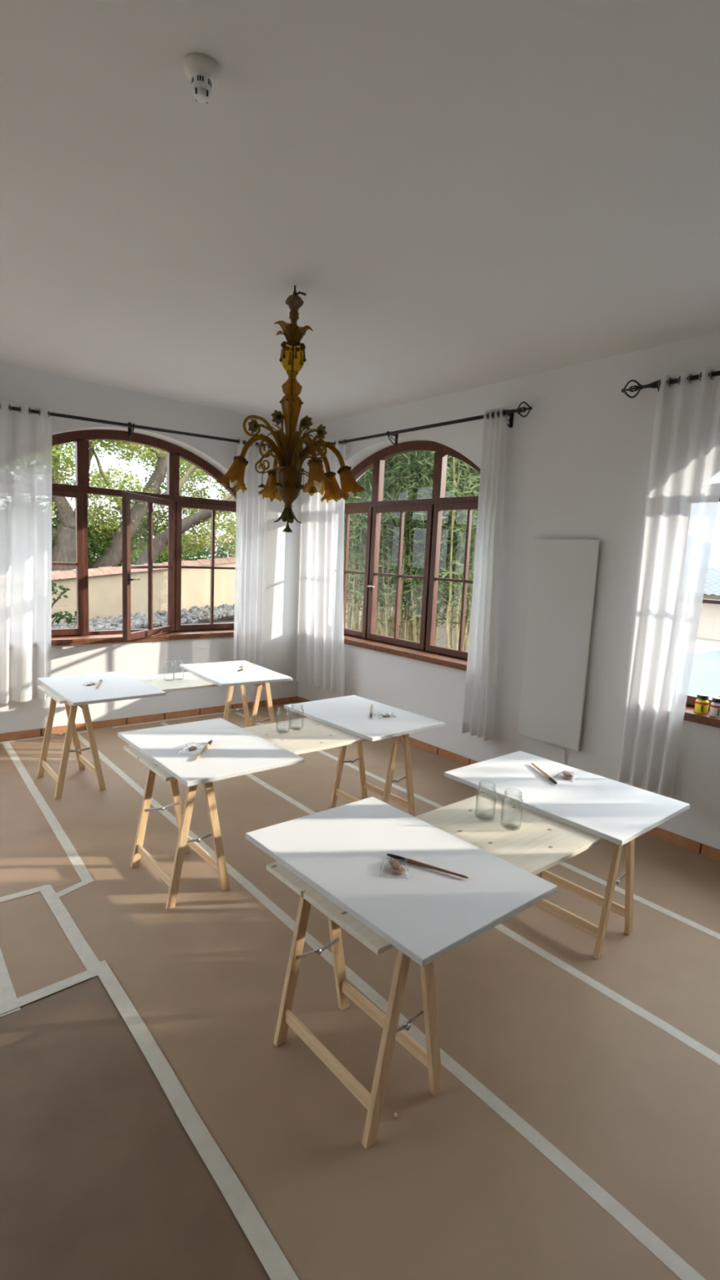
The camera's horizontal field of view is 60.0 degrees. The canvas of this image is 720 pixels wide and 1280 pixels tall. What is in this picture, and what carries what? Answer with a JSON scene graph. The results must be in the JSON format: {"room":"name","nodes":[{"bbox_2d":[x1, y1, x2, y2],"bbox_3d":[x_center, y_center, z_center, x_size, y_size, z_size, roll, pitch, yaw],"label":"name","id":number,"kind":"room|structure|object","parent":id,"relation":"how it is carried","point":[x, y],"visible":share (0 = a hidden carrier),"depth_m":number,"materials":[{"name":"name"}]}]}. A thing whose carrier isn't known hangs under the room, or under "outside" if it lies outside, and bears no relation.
{"room":"art studio","nodes":[
{"label":"art studio","id":0,"kind":"room"},
{"bbox_2d":[0,364,306,733],"bbox_3d":[-3.577,-0.779,5.947,7.820,3.504,0.420,-4,10,-39],"label":"wall","id":1,"kind":"structure","parent":0,"point":[61,395],"depth_m":6.86,"materials":[{"name":"white paint"}]},
{"bbox_2d":[8,406,277,449],"bbox_3d":[-2.343,-2.152,6.355,3.428,0.212,0.147,-4,10,-39],"label":"curtain rod","id":2,"kind":"object","parent":1,"relation":"attached to","point":[129,425],"visible":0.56,"depth_m":6.35,"materials":[{"name":"black metal"}]},
{"bbox_2d":[0,401,52,703],"bbox_3d":[-3.288,-0.773,5.755,0.887,2.772,0.122,-4,10,-39],"label":"curtain","id":3,"kind":"object","parent":2,"relation":"hanging from","point":[25,437],"visible":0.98,"depth_m":5.86,"materials":[{"name":"white fabric"}]},
{"bbox_2d":[233,437,268,666],"bbox_3d":[-1.286,-0.915,7.374,0.417,2.817,0.126,-4,10,-39],"label":"curtain","id":4,"kind":"object","parent":2,"relation":"hanging from","point":[251,510],"visible":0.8,"depth_m":7.37,"materials":[{"name":"white fabric"}]},
{"bbox_2d":[51,429,236,645],"bbox_3d":[-2.321,-1.077,6.569,3.000,2.220,0.732,-4,10,-39],"label":"window","id":5,"kind":"structure","parent":1,"relation":"in","point":[174,630],"depth_m":6.63,"materials":[{"name":"brown wood"}]},
{"bbox_2d":[0,696,297,741],"bbox_3d":[-3.688,0.957,5.874,7.385,0.076,0.014,-4,10,-39],"label":"baseboard","id":6,"kind":"structure","parent":1,"relation":"attached to","point":[119,722],"depth_m":6.88,"materials":[{"name":"ceramic"}]},
{"bbox_2d":[184,616,234,624],"bbox_3d":[-3.759,-0.158,14.756,0.880,0.400,11.328,5,8,19],"label":"bank","id":7,"kind":"object","parent":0,"point":[231,620],"depth_m":15.66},
{"bbox_2d":[51,604,234,631],"bbox_3d":[-3.789,-0.602,14.710,0.865,0.349,10.437,5,8,19],"label":"bed","id":8,"kind":"object","parent":7,"relation":"on","point":[195,615],"visible":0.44,"depth_m":12.98,"materials":[{"name":"grey stone"}]},
{"bbox_2d":[94,545,471,584],"bbox_3d":[-23.279,-14.467,98.172,200.000,4.699,110.000,-4,10,-39],"label":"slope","id":9,"kind":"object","parent":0,"point":[136,553],"depth_m":74.31,"materials":[{"name":"green plant"}]},
{"bbox_2d":[181,536,218,559],"bbox_3d":[-18.378,-10.461,70.226,4.200,2.500,3.600,-5,11,-45],"label":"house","id":10,"kind":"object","parent":9,"relation":"on","point":[215,548],"visible":0.04,"depth_m":69.69,"materials":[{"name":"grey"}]},
{"bbox_2d":[206,534,235,556],"bbox_3d":[-17.494,-11.848,78.556,4.100,2.700,4.600,8,9,33],"label":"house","id":11,"kind":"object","parent":9,"relation":"on","point":[223,546],"visible":0.11,"depth_m":77.26,"materials":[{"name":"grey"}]},
{"bbox_2d":[0,702,699,1074],"bbox_3d":[-0.619,1.737,2.011,7.600,0.150,10.000,-4,10,-39],"label":"floor","id":12,"kind":"structure","parent":0,"point":[287,703],"depth_m":6.20,"materials":[{"name":"ceramic"}]},
{"bbox_2d":[0,730,86,743],"bbox_3d":[-4.421,1.049,5.207,4.200,0.001,0.055,-4,10,-39],"label":"tape","id":13,"kind":"object","parent":12,"relation":"on","point":[83,731],"visible":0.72,"depth_m":6.14,"materials":[{"name":"white paper"}]},
{"bbox_2d":[0,892,92,998],"bbox_3d":[-2.893,1.554,2.014,3.677,0.001,0.889,-4,10,-39],"label":"paper sheet","id":14,"kind":"object","parent":12,"relation":"on","point":[37,952],"visible":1,"depth_m":3.01,"materials":[{"name":"brown paper"}]},
{"bbox_2d":[0,947,20,1017],"bbox_3d":[-1.668,1.495,2.857,0.078,0.001,0.720,-3,10,-38],"label":"tape","id":15,"kind":"object","parent":14,"relation":"on","point":[7,993],"visible":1,"depth_m":2.72,"materials":[{"name":"white paper"}]},
{"bbox_2d":[38,884,99,977],"bbox_3d":[-1.488,1.458,3.181,0.068,0.001,0.940,-4,10,-40],"label":"tape","id":16,"kind":"object","parent":14,"relation":"on","point":[72,931],"visible":1,"depth_m":3.16,"materials":[{"name":"white paper"}]},
{"bbox_2d":[0,747,93,902],"bbox_3d":[-4.037,1.288,3.585,3.909,0.001,3.024,-4,10,-39],"label":"paper sheet","id":17,"kind":"object","parent":12,"relation":"on","point":[32,855],"visible":1,"depth_m":4.01,"materials":[{"name":"brown paper"}]},
{"bbox_2d":[0,884,47,902],"bbox_3d":[-2.421,1.440,3.002,1.685,0.001,0.059,-4,10,-39],"label":"tape","id":18,"kind":"object","parent":17,"relation":"on","point":[35,890],"visible":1,"depth_m":3.44,"materials":[{"name":"white paper"}]},
{"bbox_2d":[0,975,271,1279],"bbox_3d":[-0.784,1.999,-0.547,3.677,0.001,5.804,-4,10,-39],"label":"paper sheet","id":19,"kind":"object","parent":12,"relation":"on","point":[101,1178],"visible":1,"depth_m":1.96,"materials":[{"name":"brown paper"}]},
{"bbox_2d":[0,968,97,1014],"bbox_3d":[-1.814,1.560,2.308,1.742,0.001,0.064,-4,10,-42],"label":"tape","id":20,"kind":"object","parent":19,"relation":"on","point":[15,1003],"visible":1,"depth_m":2.71,"materials":[{"name":"white paper"}]},
{"bbox_2d":[0,734,681,1279],"bbox_3d":[-0.232,1.626,2.402,0.928,0.001,9.720,-4,10,-39],"label":"paper sheet","id":21,"kind":"object","parent":12,"relation":"on","point":[446,1188],"visible":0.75,"depth_m":2.22,"materials":[{"name":"brown paper"}]},
{"bbox_2d":[2,742,93,880],"bbox_3d":[-2.486,1.196,4.797,0.063,0.001,3.042,-3,10,-37],"label":"tape","id":22,"kind":"object","parent":21,"relation":"on","point":[77,862],"visible":1,"depth_m":4.40,"materials":[{"name":"white paper"}]},
{"bbox_2d":[36,697,106,798],"bbox_3d":[-2.343,0.792,5.035,0.376,0.752,0.569,-4,10,-40],"label":"trestle","id":23,"kind":"object","parent":21,"relation":"on","point":[71,733],"visible":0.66,"depth_m":4.92,"materials":[{"name":"beige wood"}]},
{"bbox_2d":[56,877,95,897],"bbox_3d":[-1.629,1.406,3.529,0.052,0.001,0.255,7,9,31],"label":"tape","id":24,"kind":"object","parent":21,"relation":"on","point":[89,880],"visible":1,"depth_m":3.54,"materials":[{"name":"white paper"}]},
{"bbox_2d":[130,768,230,909],"bbox_3d":[-1.058,1.039,3.652,0.376,0.752,0.569,-4,10,-39],"label":"trestle","id":25,"kind":"object","parent":21,"relation":"on","point":[184,816],"visible":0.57,"depth_m":3.54,"materials":[{"name":"beige wood"}]},
{"bbox_2d":[124,717,368,781],"bbox_3d":[-0.413,0.623,4.068,2.020,0.020,0.622,-4,10,-40],"label":"tabletop","id":26,"kind":"object","parent":25,"relation":"on","point":[315,735],"visible":0.29,"depth_m":4.00,"materials":[{"name":"brown wood"}]},
{"bbox_2d":[117,717,304,786],"bbox_3d":[-0.905,0.630,3.681,0.700,0.024,1.008,-4,10,-40],"label":"canvas","id":27,"kind":"object","parent":26,"relation":"on","point":[233,751],"visible":0.99,"depth_m":3.58,"materials":[{"name":"white fabric"}]},
{"bbox_2d":[182,742,203,748],"bbox_3d":[-0.964,0.614,3.585,0.117,0.027,0.177,3,8,-1],"label":"plastic bag","id":28,"kind":"object","parent":27,"relation":"on","point":[191,742],"visible":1,"depth_m":3.62,"materials":[{"name":"clear plastic"}]},
{"bbox_2d":[187,746,197,750],"bbox_3d":[-0.964,0.623,3.584,0.046,0.008,0.067,3,8,-1],"label":"sponge","id":29,"kind":"object","parent":28,"relation":"in","point":[193,748],"visible":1,"depth_m":3.57,"materials":[{"name":"beige"}]},
{"bbox_2d":[195,740,212,759],"bbox_3d":[-0.890,0.626,3.555,0.021,0.019,0.352,3,8,0],"label":"paintbrush","id":30,"kind":"object","parent":27,"relation":"on","point":[210,742],"visible":1,"depth_m":3.56,"materials":[{"name":"black"}]},
{"bbox_2d":[284,694,445,741],"bbox_3d":[0.014,0.552,4.577,0.700,0.024,1.008,-4,10,-41],"label":"canvas","id":31,"kind":"object","parent":26,"relation":"on","point":[348,713],"visible":1,"depth_m":4.48,"materials":[{"name":"white fabric"}]},
{"bbox_2d":[369,703,372,717],"bbox_3d":[0.086,0.526,4.649,0.018,0.016,0.400,3,8,2],"label":"paintbrush","id":32,"kind":"object","parent":31,"relation":"on","point":[371,713],"visible":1,"depth_m":4.57,"materials":[{"name":"black"}]},
{"bbox_2d":[91,960,298,1279],"bbox_3d":[0.624,1.894,0.677,0.070,0.001,5.850,-4,10,-39],"label":"tape","id":33,"kind":"object","parent":21,"relation":"on","point":[277,1266],"visible":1,"depth_m":2.06,"materials":[{"name":"white paper"}]},
{"bbox_2d":[273,896,443,1149],"bbox_3d":[-0.002,1.265,2.345,0.376,0.752,0.569,-4,10,-40],"label":"trestle","id":34,"kind":"object","parent":21,"relation":"on","point":[373,1102],"visible":0.61,"depth_m":2.26,"materials":[{"name":"brown wood"}]},
{"bbox_2d":[266,792,604,955],"bbox_3d":[0.624,0.848,2.769,2.030,0.020,0.637,-4,10,-40],"label":"tabletop","id":35,"kind":"object","parent":34,"relation":"on","point":[542,842],"visible":0.3,"depth_m":2.67,"materials":[{"name":"brown wood"}]},
{"bbox_2d":[245,796,557,966],"bbox_3d":[0.121,0.851,2.405,0.700,0.024,1.008,-4,10,-40],"label":"canvas","id":36,"kind":"object","parent":35,"relation":"on","point":[425,913],"visible":0.99,"depth_m":2.27,"materials":[{"name":"white fabric"}]},
{"bbox_2d":[378,857,407,875],"bbox_3d":[0.132,0.837,2.310,0.106,0.028,0.135,4,8,7],"label":"plastic bag","id":37,"kind":"object","parent":36,"relation":"on","point":[390,858],"visible":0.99,"depth_m":2.34,"materials":[{"name":"clear plastic"}]},
{"bbox_2d":[388,858,400,869],"bbox_3d":[0.131,0.836,2.322,0.042,0.008,0.073,0,8,-21],"label":"sponge","id":38,"kind":"object","parent":37,"relation":"in","point":[393,863],"visible":1,"depth_m":2.31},
{"bbox_2d":[391,866,404,874],"bbox_3d":[0.141,0.848,2.299,0.051,0.008,0.059,4,8,7],"label":"sponge","id":39,"kind":"object","parent":37,"relation":"in","point":[402,869],"visible":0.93,"depth_m":2.28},
{"bbox_2d":[386,853,468,878],"bbox_3d":[0.248,0.846,2.336,0.327,0.016,0.018,7,9,27],"label":"paintbrush","id":40,"kind":"object","parent":36,"relation":"on","point":[392,855],"visible":0.98,"depth_m":2.33,"materials":[{"name":"black"}]},
{"bbox_2d":[444,751,689,845],"bbox_3d":[1.051,0.780,3.253,0.700,0.024,1.008,-4,10,-41],"label":"canvas","id":41,"kind":"object","parent":35,"relation":"on","point":[617,812],"visible":0.99,"depth_m":3.14,"materials":[{"name":"white fabric"}]},
{"bbox_2d":[531,762,557,784],"bbox_3d":[1.010,0.733,3.431,0.020,0.018,0.325,2,8,-8],"label":"paintbrush","id":42,"kind":"object","parent":41,"relation":"on","point":[544,773],"visible":1,"depth_m":3.39,"materials":[{"name":"black"}]},
{"bbox_2d":[555,770,579,776],"bbox_3d":[1.133,0.736,3.405,0.106,0.028,0.135,9,10,39],"label":"plastic bag","id":43,"kind":"object","parent":41,"relation":"on","point":[563,771],"visible":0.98,"depth_m":3.42,"materials":[{"name":"clear plastic"}]},
{"bbox_2d":[562,771,573,776],"bbox_3d":[1.138,0.735,3.416,0.051,0.008,0.063,4,8,10],"label":"sponge","id":44,"kind":"object","parent":43,"relation":"in","point":[569,774],"visible":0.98,"depth_m":3.40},
{"bbox_2d":[563,775,573,779],"bbox_3d":[1.131,0.747,3.389,0.045,0.008,0.067,9,10,39],"label":"sponge","id":45,"kind":"object","parent":43,"relation":"in","point":[565,777],"visible":1,"depth_m":3.38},
{"bbox_2d":[77,720,719,1279],"bbox_3d":[0.461,1.578,2.997,0.900,0.001,9.770,-4,10,-39],"label":"paper sheet","id":46,"kind":"object","parent":12,"relation":"on","point":[636,1108],"visible":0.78,"depth_m":2.51,"materials":[{"name":"brown paper"}]},
{"bbox_2d":[77,733,706,1279],"bbox_3d":[0.132,1.603,2.691,0.060,0.001,9.630,-4,10,-39],"label":"tape","id":47,"kind":"object","parent":46,"relation":"on","point":[642,1233],"visible":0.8,"depth_m":2.22,"materials":[{"name":"white paper"}]},
{"bbox_2d":[159,711,719,1054],"bbox_3d":[1.167,1.534,3.571,0.919,0.001,9.770,-4,10,-39],"label":"paper sheet","id":48,"kind":"object","parent":12,"relation":"on","point":[668,967],"visible":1,"depth_m":3.28,"materials":[{"name":"brown paper"}]},
{"bbox_2d":[111,711,231,728],"bbox_3d":[-2.102,0.901,7.104,1.400,0.001,0.054,-4,10,-39],"label":"tape","id":49,"kind":"object","parent":48,"relation":"on","point":[229,711],"visible":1,"depth_m":7.03,"materials":[{"name":"white paper"}]},
{"bbox_2d":[222,682,275,727],"bbox_3d":[-1.088,0.706,6.111,0.376,0.752,0.569,-3,10,-37],"label":"trestle","id":50,"kind":"object","parent":48,"relation":"on","point":[259,686],"visible":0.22,"depth_m":5.94,"materials":[{"name":"beige wood"}]},
{"bbox_2d":[37,671,288,703],"bbox_3d":[-1.655,0.369,5.520,2.050,0.020,0.627,-4,10,-41],"label":"tabletop","id":51,"kind":"object","parent":50,"relation":"on","point":[165,682],"visible":0.34,"depth_m":5.44,"materials":[{"name":"brown wood"}]},
{"bbox_2d":[36,671,166,706],"bbox_3d":[-2.132,0.381,5.105,0.700,0.024,1.008,-4,10,-40],"label":"canvas","id":52,"kind":"object","parent":51,"relation":"on","point":[117,686],"visible":1,"depth_m":5.00,"materials":[{"name":"white"}]},
{"bbox_2d":[95,680,102,688],"bbox_3d":[-2.135,0.360,5.092,0.021,0.019,0.317,1,8,-16],"label":"paintbrush","id":53,"kind":"object","parent":52,"relation":"on","point":[100,681],"visible":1,"depth_m":5.09,"materials":[{"name":"black"}]},
{"bbox_2d":[179,660,292,686],"bbox_3d":[-1.203,0.309,5.957,0.700,0.024,1.008,-3,10,-36],"label":"canvas","id":54,"kind":"object","parent":51,"relation":"on","point":[226,673],"visible":1,"depth_m":5.84,"materials":[{"name":"white"}]},
{"bbox_2d":[237,664,254,671],"bbox_3d":[-1.112,0.274,6.095,0.019,0.017,0.375,5,8,15],"label":"paintbrush","id":55,"kind":"object","parent":54,"relation":"on","point":[243,668],"visible":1,"depth_m":6.06,"materials":[{"name":"black"}]},
{"bbox_2d":[329,733,415,816],"bbox_3d":[0.107,0.951,4.707,0.376,0.752,0.569,-4,10,-41],"label":"trestle","id":56,"kind":"object","parent":48,"relation":"on","point":[387,795],"visible":0.48,"depth_m":4.69,"materials":[{"name":"brown wood"}]},
{"bbox_2d":[160,722,719,1065],"bbox_3d":[0.830,1.559,3.258,0.060,0.001,9.630,-4,10,-39],"label":"tape","id":57,"kind":"object","parent":48,"relation":"on","point":[685,1038],"visible":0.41,"depth_m":2.92,"materials":[{"name":"white paper"}]},
{"bbox_2d":[534,838,635,959],"bbox_3d":[1.159,1.177,3.398,0.376,0.752,0.569,-4,10,-41],"label":"trestle","id":58,"kind":"object","parent":48,"relation":"on","point":[606,902],"visible":0.3,"depth_m":3.25,"materials":[{"name":"brown wood"}]},
{"bbox_2d":[232,702,719,933],"bbox_3d":[1.891,1.488,4.159,0.946,0.001,9.770,-4,10,-39],"label":"paper sheet","id":59,"kind":"object","parent":12,"relation":"on","point":[685,882],"visible":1,"depth_m":4.26,"materials":[{"name":"brown paper"}]},
{"bbox_2d":[235,711,719,939],"bbox_3d":[1.543,1.514,3.838,0.060,0.001,9.630,-4,10,-39],"label":"tape","id":60,"kind":"object","parent":59,"relation":"on","point":[618,889],"visible":0.44,"depth_m":3.89,"materials":[{"name":"white paper"}]},
{"bbox_2d":[0,0,719,425],"bbox_3d":[-0.419,-1.918,1.815,8.020,0.150,10.420,-4,10,-39],"label":"ceiling","id":61,"kind":"structure","parent":0,"point":[459,195],"depth_m":2.69,"materials":[{"name":"white paint"}]},
{"bbox_2d":[183,53,219,103],"bbox_3d":[-0.520,-1.830,2.048,0.115,0.096,0.115,-4,10,-39],"label":"smoke detector","id":62,"kind":"object","parent":61,"relation":"attached to","point":[202,70],"visible":1,"depth_m":2.02,"materials":[{"name":"white plastic"}]},
{"bbox_2d":[217,285,365,532],"bbox_3d":[-0.349,-1.378,3.781,0.818,1.438,0.804,4,8,9],"label":"chandelier","id":63,"kind":"object","parent":61,"relation":"hanging from","point":[283,482],"visible":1,"depth_m":3.74,"materials":[{"name":"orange metal"}]},
{"bbox_2d":[248,417,257,433],"bbox_3d":[-0.632,-1.276,3.722,0.087,0.089,0.025,8,10,36],"label":"flower","id":64,"kind":"object","parent":63,"relation":"on","point":[254,424],"depth_m":3.72,"materials":[{"name":"green glass"}]},
{"bbox_2d":[271,409,284,425],"bbox_3d":[-0.491,-1.331,3.731,0.087,0.082,0.040,5,8,17],"label":"flower","id":65,"kind":"object","parent":63,"relation":"on","point":[278,417],"depth_m":3.74,"materials":[{"name":"green glass"}]},
{"bbox_2d":[279,345,306,365],"bbox_3d":[-0.403,-1.684,3.737,0.165,0.162,0.160,-4,10,-39],"label":"vase","id":66,"kind":"object","parent":63,"relation":"on","point":[302,348],"depth_m":3.74,"materials":[{"name":"glass"}]},
{"bbox_2d":[300,415,312,430],"bbox_3d":[-0.322,-1.307,3.760,0.087,0.084,0.038,-4,10,-39],"label":"flower","id":67,"kind":"object","parent":63,"relation":"on","point":[305,422],"depth_m":3.77,"materials":[{"name":"green glass"}]},
{"bbox_2d":[316,423,327,438],"bbox_3d":[-0.235,-1.259,3.772,0.026,0.089,0.087,9,10,39],"label":"flower","id":68,"kind":"object","parent":63,"relation":"on","point":[321,432],"depth_m":3.78,"materials":[{"name":"green glass"}]},
{"bbox_2d":[297,332,719,849],"bbox_3d":[2.511,-0.280,4.369,0.420,3.504,9.800,-4,10,-39],"label":"wall","id":69,"kind":"structure","parent":0,"point":[576,464],"depth_m":5.01,"materials":[{"name":"white paint"}]},
{"bbox_2d":[343,440,480,671],"bbox_3d":[0.392,-1.002,6.785,0.350,2.265,3.000,-4,10,-39],"label":"window","id":70,"kind":"structure","parent":69,"relation":"in","point":[425,651],"depth_m":6.62,"materials":[{"name":"brown wood"}]},
{"bbox_2d":[330,401,532,445],"bbox_3d":[0.365,-2.097,6.392,0.180,0.160,3.366,-4,10,-39],"label":"curtain rod","id":71,"kind":"object","parent":69,"relation":"attached to","point":[508,412],"visible":0.84,"depth_m":5.84,"materials":[{"name":"black metal"}]},
{"bbox_2d":[296,438,346,695],"bbox_3d":[-0.432,-0.869,7.418,0.101,2.922,1.010,-4,10,-39],"label":"curtain","id":72,"kind":"object","parent":71,"relation":"hanging from","point":[320,639],"visible":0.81,"depth_m":7.45,"materials":[{"name":"white fabric"}]},
{"bbox_2d":[461,407,508,741],"bbox_3d":[1.130,-0.548,5.509,0.102,2.902,0.355,-4,10,-39],"label":"curtain","id":73,"kind":"object","parent":71,"relation":"hanging from","point":[480,692],"visible":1,"depth_m":5.52,"materials":[{"name":"white fabric"}]},
{"bbox_2d":[297,696,719,861],"bbox_3d":[2.263,1.427,4.461,0.014,0.076,9.800,-4,10,-39],"label":"baseboard","id":74,"kind":"structure","parent":69,"relation":"attached to","point":[707,851],"depth_m":4.54,"materials":[{"name":"wood"}]},
{"bbox_2d":[517,538,599,764],"bbox_3d":[1.608,0.218,5.137,0.060,2.073,0.586,-4,10,-39],"label":"panel","id":75,"kind":"object","parent":69,"relation":"attached to","point":[563,571],"visible":0.96,"depth_m":5.07,"materials":[{"name":"white metal"}]},
{"bbox_2d":[621,370,719,398],"bbox_3d":[3.016,-1.544,3.172,0.180,0.162,3.516,-4,10,-39],"label":"curtain rod","id":76,"kind":"object","parent":69,"relation":"attached to","point":[654,384],"visible":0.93,"depth_m":4.32,"materials":[{"name":"black metal"}]},
{"bbox_2d":[617,366,719,796],"bbox_3d":[2.142,-0.342,4.299,0.096,2.902,0.535,-4,10,-39],"label":"curtain","id":77,"kind":"object","parent":76,"relation":"hanging from","point":[682,497],"visible":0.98,"depth_m":4.29,"materials":[{"name":"white fabric"}]},
{"bbox_2d":[683,497,719,728],"bbox_3d":[3.151,-0.414,3.435,0.350,2.255,3.000,-4,10,-39],"label":"window","id":78,"kind":"structure","parent":69,"relation":"in","point":[690,715],"depth_m":4.31,"materials":[{"name":"brown wood"}]},
{"bbox_2d":[694,693,709,714],"bbox_3d":[2.376,0.442,4.328,0.086,0.128,0.086,-4,10,-39],"label":"paint jar","id":79,"kind":"object","parent":78,"relation":"on","point":[701,705],"visible":1,"depth_m":4.30,"materials":[{"name":"yellow plastic"}]},
{"bbox_2d":[709,697,719,717],"bbox_3d":[2.433,0.457,4.243,0.086,0.128,0.086,10,10,42],"label":"paint jar","id":80,"kind":"object","parent":78,"relation":"on","point":[714,711],"visible":1,"depth_m":4.22,"materials":[{"name":"white plastic"}]},
{"label":"outside","id":81,"kind":"structure","parent":0,"visible":0},
{"bbox_2d":[440,528,719,568],"bbox_3d":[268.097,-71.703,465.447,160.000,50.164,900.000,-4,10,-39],"label":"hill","id":82,"kind":"structure","parent":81,"point":[714,559],"depth_m":448.29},
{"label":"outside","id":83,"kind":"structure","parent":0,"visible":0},
{"bbox_2d":[693,637,719,653],"bbox_3d":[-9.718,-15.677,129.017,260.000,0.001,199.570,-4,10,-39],"label":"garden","id":84,"kind":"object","parent":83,"point":[702,645],"depth_m":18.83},
{"bbox_2d":[51,577,76,625],"bbox_3d":[-4.219,-0.069,8.341,0.949,1.909,0.477,0,8,-17],"label":"shrub","id":85,"kind":"object","parent":84,"relation":"on","point":[68,620],"visible":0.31,"depth_m":8.34,"materials":[{"name":"green plant"}]},
{"bbox_2d":[51,440,111,570],"bbox_3d":[-6.905,-2.926,13.552,2.552,5.964,2.909,4,8,6],"label":"tree","id":86,"kind":"object","parent":84,"relation":"on","point":[63,536],"visible":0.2,"depth_m":13.31,"materials":[{"name":"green plant"}]},
{"bbox_2d":[88,528,138,568],"bbox_3d":[-6.800,-1.645,16.369,2.688,2.643,2.729,4,8,9],"label":"bush","id":87,"kind":"object","parent":84,"relation":"on","point":[95,555],"visible":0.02,"depth_m":16.22,"materials":[{"name":"green plant"}]},
{"bbox_2d":[51,556,235,627],"bbox_3d":[-4.244,-1.090,14.822,0.321,2.184,11.328,5,8,19],"label":"wall","id":88,"kind":"structure","parent":84,"relation":"on","point":[104,583],"depth_m":13.36,"materials":[{"name":"beige paint"}]},
{"bbox_2d":[52,440,235,568],"bbox_3d":[-5.138,-3.120,15.155,8.941,6.202,3.832,-4,10,-39],"label":"feathery tree","id":89,"kind":"object","parent":84,"relation":"on","point":[113,556],"visible":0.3,"depth_m":14.81,"materials":[{"name":"green plant"}]},
{"bbox_2d":[120,533,204,565],"bbox_3d":[-5.843,-1.946,18.270,3.173,2.819,2.872,-2,9,-34],"label":"bush","id":90,"kind":"object","parent":84,"relation":"on","point":[159,558],"visible":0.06,"depth_m":18.09,"materials":[{"name":"green plant"}]},
{"bbox_2d":[181,529,235,560],"bbox_3d":[-4.717,-2.152,20.143,3.196,2.831,3.258,-4,10,-39],"label":"bush","id":91,"kind":"object","parent":84,"relation":"on","point":[218,551],"visible":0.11,"depth_m":19.57,"materials":[{"name":"green plant"}]},
{"bbox_2d":[352,550,378,631],"bbox_3d":[0.259,-2.513,14.128,2.097,5.621,2.367,7,9,28],"label":"clump","id":92,"kind":"object","parent":84,"relation":"on","point":[353,550],"visible":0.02,"depth_m":14.37,"materials":[{"name":"green plant"}]},
{"bbox_2d":[343,471,393,629],"bbox_3d":[-0.048,-2.375,12.557,2.048,5.734,2.437,7,9,32],"label":"clump","id":93,"kind":"object","parent":84,"relation":"on","point":[348,617],"visible":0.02,"depth_m":12.58,"materials":[{"name":"green plant"}]},
{"bbox_2d":[348,459,412,635],"bbox_3d":[0.353,-2.467,13.161,2.481,5.795,2.622,5,8,15],"label":"clump","id":94,"kind":"object","parent":84,"relation":"on","point":[390,613],"visible":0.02,"depth_m":13.49,"materials":[{"name":"green plant"}]},
{"bbox_2d":[343,466,419,634],"bbox_3d":[0.175,-2.331,11.851,2.788,5.856,2.223,-4,10,-39],"label":"clump","id":95,"kind":"object","parent":84,"relation":"on","point":[356,581],"visible":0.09,"depth_m":11.73,"materials":[{"name":"green plant"}]},
{"bbox_2d":[343,453,430,636],"bbox_3d":[0.392,-2.165,11.275,2.195,5.704,2.479,2,8,-6],"label":"clump","id":96,"kind":"object","parent":84,"relation":"on","point":[380,597],"visible":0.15,"depth_m":11.01,"materials":[{"name":"green plant"}]},
{"bbox_2d":[344,450,447,639],"bbox_3d":[0.634,-2.111,10.858,2.399,5.727,2.022,-4,10,-39],"label":"clump","id":97,"kind":"object","parent":84,"relation":"on","point":[384,517],"visible":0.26,"depth_m":10.68,"materials":[{"name":"green plant"}]},
{"bbox_2d":[345,575,471,648],"bbox_3d":[2.070,-0.517,14.879,0.280,1.620,8.600,-4,10,-39],"label":"wall","id":98,"kind":"structure","parent":84,"relation":"on","point":[442,631],"depth_m":14.89,"materials":[{"name":"brown"}]},
{"bbox_2d":[377,471,448,640],"bbox_3d":[1.157,-2.111,12.379,2.048,5.377,2.229,-4,10,-39],"label":"clump","id":99,"kind":"object","parent":84,"relation":"on","point":[404,621],"visible":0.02,"depth_m":12.56,"materials":[{"name":"green plant"}]},
{"bbox_2d":[365,450,477,644],"bbox_3d":[1.238,-2.023,10.489,2.245,5.709,2.060,3,8,5],"label":"clump","id":100,"kind":"object","parent":84,"relation":"on","point":[416,626],"visible":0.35,"depth_m":10.35,"materials":[{"name":"green plant"}]},
{"bbox_2d":[383,451,475,645],"bbox_3d":[1.280,-2.258,11.684,2.501,5.861,2.230,7,9,31],"label":"clump","id":101,"kind":"object","parent":84,"relation":"on","point":[416,586],"visible":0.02,"depth_m":11.68,"materials":[{"name":"green plant"}]},
{"bbox_2d":[392,453,479,651],"bbox_3d":[1.871,-1.904,10.924,2.315,5.416,2.467,-4,10,-39],"label":"clump","id":102,"kind":"object","parent":84,"relation":"on","point":[468,601],"visible":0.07,"depth_m":10.67,"materials":[{"name":"green plant"}]},
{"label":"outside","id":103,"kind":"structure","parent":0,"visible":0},
{"bbox_2d":[687,649,719,698],"bbox_3d":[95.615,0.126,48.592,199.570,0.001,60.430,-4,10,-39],"label":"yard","id":104,"kind":"structure","parent":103,"point":[704,678],"depth_m":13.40,"materials":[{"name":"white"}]},
{"bbox_2d":[409,451,479,651],"bbox_3d":[1.690,-1.788,10.086,2.434,5.393,2.254,-1,8,-25],"label":"clump","id":105,"kind":"object","parent":104,"relation":"on","point":[451,562],"visible":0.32,"depth_m":9.83,"materials":[{"name":"green plant"}]},
{"bbox_2d":[696,567,719,639],"bbox_3d":[15.739,-0.943,19.854,6.500,2.400,17.000,-4,10,-39],"label":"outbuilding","id":106,"kind":"structure","parent":104,"relation":"on","point":[708,627],"depth_m":20.70,"materials":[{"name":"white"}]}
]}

